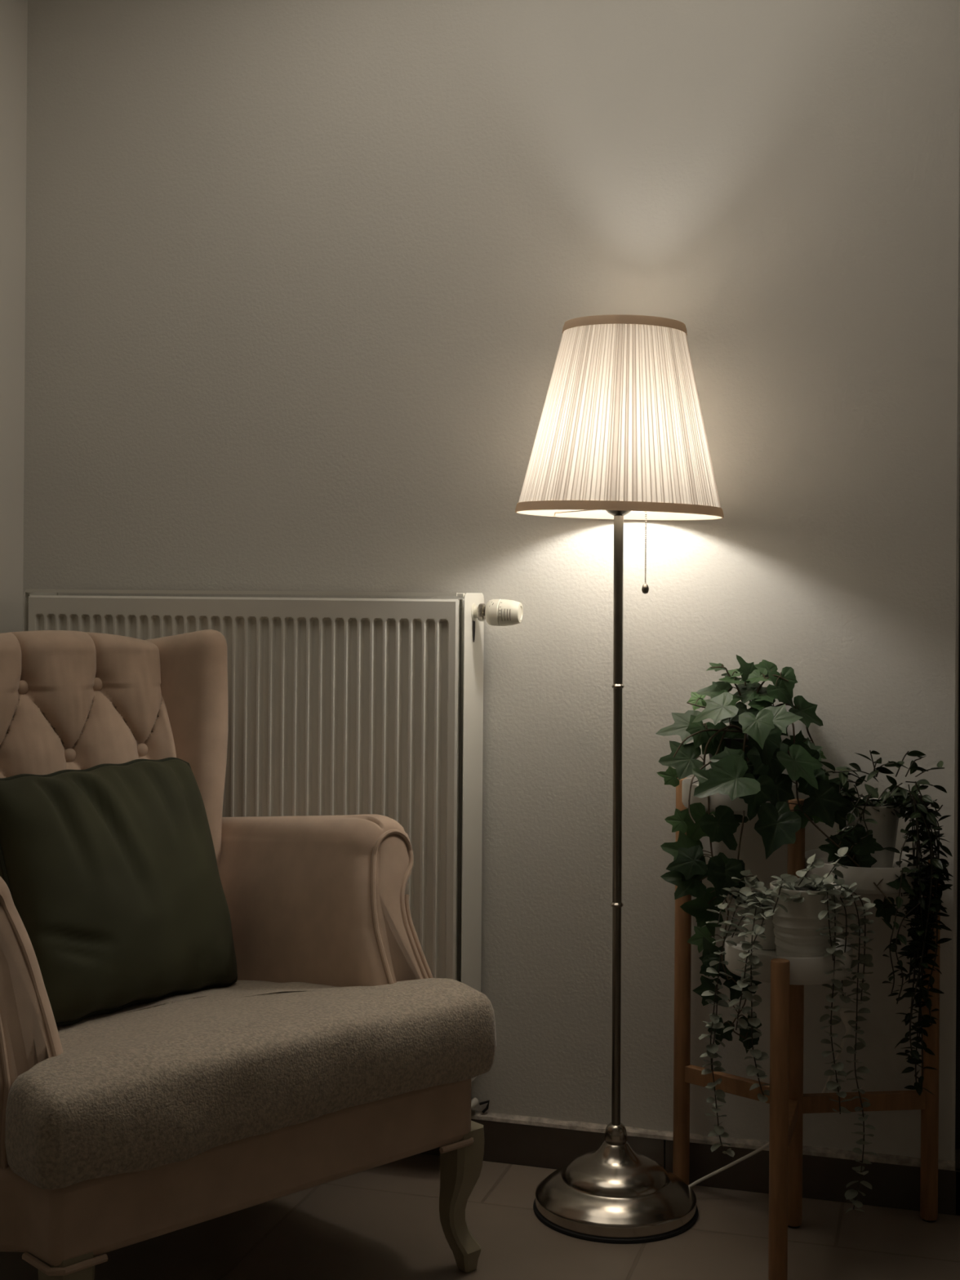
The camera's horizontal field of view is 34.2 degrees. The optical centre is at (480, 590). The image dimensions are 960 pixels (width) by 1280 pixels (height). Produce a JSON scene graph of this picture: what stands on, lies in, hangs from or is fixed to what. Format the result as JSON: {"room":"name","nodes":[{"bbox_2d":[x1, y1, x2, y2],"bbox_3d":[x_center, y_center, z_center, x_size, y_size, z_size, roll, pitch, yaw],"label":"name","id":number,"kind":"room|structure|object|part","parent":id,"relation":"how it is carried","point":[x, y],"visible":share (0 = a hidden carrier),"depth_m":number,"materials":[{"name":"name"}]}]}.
{"room":"living room","nodes":[
{"label":"living room","id":0,"kind":"room"},
{"bbox_2d":[0,0,27,633],"bbox_3d":[-1.526,-0.141,1.518,0.120,2.420,3.980,0,0,16],"label":"wall","id":1,"kind":"structure","parent":0,"point":[13,13],"depth_m":3.21,"materials":[{"name":"paint"}]},
{"bbox_2d":[0,1153,959,1279],"bbox_3d":[0.321,1.133,1.357,3.773,0.100,4.720,0,0,16],"label":"floor","id":2,"kind":"structure","parent":0,"point":[382,1222],"depth_m":2.59,"materials":[{"name":"tile"}]},
{"bbox_2d":[0,629,497,1279],"bbox_3d":[-0.539,0.574,2.499,0.850,1.005,0.823,0,0,-43],"label":"armchair","id":3,"kind":"object","parent":2,"relation":"on","point":[335,1050],"visible":0.7,"depth_m":2.35,"materials":[{"name":"beige fabric"}]},
{"bbox_3d":[-0.631,0.623,2.094,0.120,0.445,0.114,0,0,-43],"label":"panel","id":4,"kind":"part","parent":3,"relation":"part of","materials":[{"name":"beige fabric"}]},
{"bbox_3d":[-0.784,0.615,2.257,0.163,0.480,0.550,0,0,-43],"label":"arm","id":5,"kind":"part","parent":3,"relation":"part of"},
{"bbox_3d":[-0.534,0.963,2.018,0.060,0.228,0.060,0,0,-43],"label":"leg","id":6,"kind":"part","parent":3,"relation":"part of","materials":[{"name":"beige paint"}]},
{"bbox_3d":[-0.716,0.373,2.690,0.476,0.605,0.301,0,0,-43],"label":"backrest","id":7,"kind":"part","parent":3,"relation":"part of","materials":[{"name":"beige fabric"}]},
{"bbox_2d":[0,757,237,1026],"bbox_3d":[-0.584,0.484,2.536,0.206,0.389,0.493,0,0,29],"label":"throw pillow","id":8,"kind":"object","parent":3,"relation":"on","point":[110,872],"visible":0.91,"depth_m":2.45,"materials":[{"name":"green fabric"}]},
{"bbox_3d":[-0.493,0.808,2.447,0.798,0.111,0.632,0,0,-43],"label":"seat rail","id":9,"kind":"part","parent":3,"relation":"part of","materials":[{"name":"beige fabric"}]},
{"bbox_2d":[4,977,497,1189],"bbox_3d":[-0.469,0.691,2.441,0.789,0.142,0.641,0,0,-43],"label":"seat cushion","id":10,"kind":"object","parent":3,"relation":"on","point":[134,1093],"depth_m":2.19,"materials":[{"name":"beige fabric"}]},
{"bbox_3d":[-0.281,0.619,2.726,0.163,0.480,0.550,0,0,-43],"label":"arm","id":11,"kind":"part","parent":3,"relation":"part of"},
{"bbox_3d":[-0.129,0.627,2.562,0.120,0.445,0.114,0,0,-43],"label":"panel","id":12,"kind":"part","parent":3,"relation":"part of","materials":[{"name":"beige fabric"}]},
{"bbox_3d":[-0.030,0.967,2.488,0.060,0.228,0.060,0,0,-43],"label":"leg","id":13,"kind":"part","parent":3,"relation":"part of","materials":[{"name":"beige paint"}]},
{"bbox_2d":[515,314,858,1244],"bbox_3d":[0.345,0.311,2.683,0.583,1.545,0.366,0,0,16],"label":"floor lamp","id":14,"kind":"object","parent":2,"relation":"on","point":[620,436],"visible":0.97,"depth_m":2.62,"materials":[{"name":"metal"}]},
{"bbox_3d":[0.237,0.948,2.731,0.040,0.032,0.040,0,0,16],"label":"pole knob","id":15,"kind":"part","parent":14,"relation":"part of","materials":[{"name":"metal"}]},
{"bbox_2d":[605,510,631,515],"bbox_3d":[0.241,-0.166,2.713,0.046,0.073,0.046,0,0,16],"label":"bulb socket","id":16,"kind":"object","parent":14,"relation":"attached to","point":[615,513],"depth_m":2.70,"materials":[{"name":"metal"}]},
{"bbox_3d":[0.242,-0.294,2.712,0.357,0.335,0.357,0,0,16],"label":"lamp shade","id":17,"kind":"part","parent":14,"relation":"part of","materials":[{"name":"fabric"}]},
{"bbox_3d":[0.271,-0.086,2.699,0.037,0.154,0.003,0,0,30],"label":"pull chain","id":18,"kind":"part","parent":14,"relation":"part of","materials":[{"name":"metal"}]},
{"bbox_3d":[0.507,0.922,2.770,0.293,0.300,0.014,0,0,5],"label":"power cord","id":19,"kind":"part","parent":14,"relation":"part of","materials":[{"name":"white plastic"}]},
{"bbox_2d":[672,777,940,1279],"bbox_3d":[0.533,0.711,2.702,0.429,0.748,0.412,0,0,-35],"label":"plant stand","id":20,"kind":"object","parent":2,"relation":"on","point":[787,976],"visible":0.58,"depth_m":2.66,"materials":[{"name":"brown wood"}]},
{"bbox_3d":[0.365,0.710,2.819,0.030,0.740,0.030,0,0,16],"label":"leg","id":21,"kind":"part","parent":20,"relation":"part of","materials":[{"name":"brown wood"}]},
{"bbox_2d":[698,869,776,1156],"bbox_3d":[0.441,0.678,2.548,0.129,0.444,0.246,0,0,30],"label":"hanging plant","id":22,"kind":"object","parent":20,"relation":"on","point":[758,933],"visible":0.88,"depth_m":2.48,"materials":[{"name":"green plant"}]},
{"bbox_3d":[0.454,0.680,2.547,0.131,0.424,0.218,0,0,16],"label":"stem","id":23,"kind":"part","parent":22,"relation":"part of","materials":[{"name":"green plant"}]},
{"bbox_2d":[681,777,796,814],"bbox_3d":[0.454,0.359,2.744,0.198,0.044,0.198,0,0,16],"label":"tray","id":24,"kind":"object","parent":20,"relation":"on","point":[738,805],"depth_m":2.67,"materials":[{"name":"white metal"}]},
{"bbox_3d":[0.468,0.830,2.443,0.030,0.502,0.030,0,0,16],"label":"leg","id":25,"kind":"part","parent":20,"relation":"part of","materials":[{"name":"brown wood"}]},
{"bbox_2d":[655,654,911,1053],"bbox_3d":[0.506,0.446,2.678,0.404,0.664,0.251,0,0,-2],"label":"ivy","id":26,"kind":"object","parent":20,"relation":"on","point":[748,757],"visible":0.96,"depth_m":2.64,"materials":[{"name":"green plant"}]},
{"bbox_2d":[724,931,852,985],"bbox_3d":[0.504,0.599,2.555,0.205,0.044,0.205,0,0,16],"label":"tray","id":27,"kind":"object","parent":20,"relation":"on","point":[802,971],"depth_m":2.47,"materials":[{"name":"white metal"}]},
{"bbox_2d":[742,896,776,950],"bbox_3d":[0.477,0.556,2.605,0.080,0.075,0.080,0,0,16],"label":"pot","id":28,"kind":"object","parent":27,"relation":"on","point":[768,944],"depth_m":2.57,"materials":[{"name":"white ceramic"}]},
{"bbox_2d":[769,878,840,957],"bbox_3d":[0.526,0.535,2.530,0.113,0.117,0.113,0,0,16],"label":"pot","id":29,"kind":"object","parent":27,"relation":"on","point":[797,932],"depth_m":2.48,"materials":[{"name":"white ceramic"}]},
{"bbox_3d":[0.538,0.719,2.668,0.030,0.724,0.030,0,0,16],"label":"leg","id":30,"kind":"part","parent":20,"relation":"part of","materials":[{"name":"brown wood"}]},
{"bbox_2d":[755,847,878,1213],"bbox_3d":[0.540,0.710,2.508,0.195,0.596,0.172,0,0,16],"label":"potted plant","id":31,"kind":"object","parent":20,"relation":"on","point":[805,910],"visible":0.99,"depth_m":2.49,"materials":[{"name":"green plant"}]},
{"bbox_2d":[804,848,928,893],"bbox_3d":[0.660,0.480,2.683,0.211,0.044,0.211,0,0,16],"label":"tray","id":32,"kind":"object","parent":20,"relation":"on","point":[864,877],"depth_m":2.59,"materials":[{"name":"white metal"}]},
{"bbox_2d":[818,750,952,1095],"bbox_3d":[0.679,0.554,2.633,0.226,0.574,0.194,0,0,7],"label":"potted trailing plant","id":33,"kind":"object","parent":20,"relation":"on","point":[879,817],"visible":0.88,"depth_m":2.60,"materials":[{"name":"green plant"}]},
{"bbox_3d":[0.663,0.419,2.677,0.112,0.112,0.112,0,0,16],"label":"pot","id":34,"kind":"part","parent":33,"relation":"part of","materials":[{"name":"white ceramic"}]},
{"bbox_3d":[0.777,0.773,2.697,0.030,0.620,0.030,0,0,16],"label":"leg","id":35,"kind":"part","parent":20,"relation":"part of","materials":[{"name":"brown wood"}]},
{"bbox_2d":[22,0,959,1160],"bbox_3d":[-0.034,-0.129,3.070,1.866,2.420,0.160,0,0,16],"label":"wall","id":36,"kind":"structure","parent":0,"point":[304,279],"depth_m":2.94,"materials":[{"name":"paint"}]},
{"bbox_2d":[22,589,523,1113],"bbox_3d":[-0.409,0.496,3.022,1.006,0.988,0.140,0,0,16],"label":"radiator","id":37,"kind":"object","parent":36,"relation":"attached to","point":[337,706],"visible":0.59,"depth_m":2.91,"materials":[{"name":"metal"}]},
{"bbox_3d":[-0.467,0.457,2.982,0.892,0.887,0.030,0,0,16],"label":"panel","id":38,"kind":"part","parent":37,"relation":"part of","materials":[{"name":"metal"}]},
{"bbox_2d":[25,589,466,595],"bbox_3d":[-0.449,0.004,3.032,0.908,0.006,0.122,0,0,16],"label":"grille","id":39,"kind":"object","parent":37,"relation":"attached to","point":[28,592],"depth_m":2.98,"materials":[{"name":"metal"}]},
{"bbox_3d":[-0.443,0.457,3.066,0.896,0.887,0.015,0,0,16],"label":"panel","id":40,"kind":"part","parent":37,"relation":"part of","materials":[{"name":"metal"}]},
{"bbox_2d":[420,1119,959,1215],"bbox_3d":[-0.047,1.042,3.034,1.878,0.078,0.112,0,0,16],"label":"baseboard","id":41,"kind":"structure","parent":36,"relation":"attached to","point":[824,1178],"depth_m":2.82,"materials":[{"name":"wood"}]},
{"bbox_2d":[471,1109,955,1170],"bbox_3d":[-0.067,0.996,2.987,1.866,0.014,0.012,0,0,16],"label":"trim","id":42,"kind":"structure","parent":36,"relation":"attached to","point":[948,1165],"depth_m":2.85,"materials":[{"name":"wood"}]},
{"bbox_3d":[1.661,-0.116,2.571,1.667,2.420,0.160,0,0,16],"label":"wall","id":43,"kind":"structure","parent":0,"visible":0},
{"bbox_2d":[955,577,959,1149],"bbox_3d":[1.327,0.016,2.711,0.950,2.150,0.040,0,0,16],"label":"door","id":44,"kind":"structure","parent":43,"relation":"in","point":[957,997],"depth_m":2.82,"materials":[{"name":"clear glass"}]}
]}

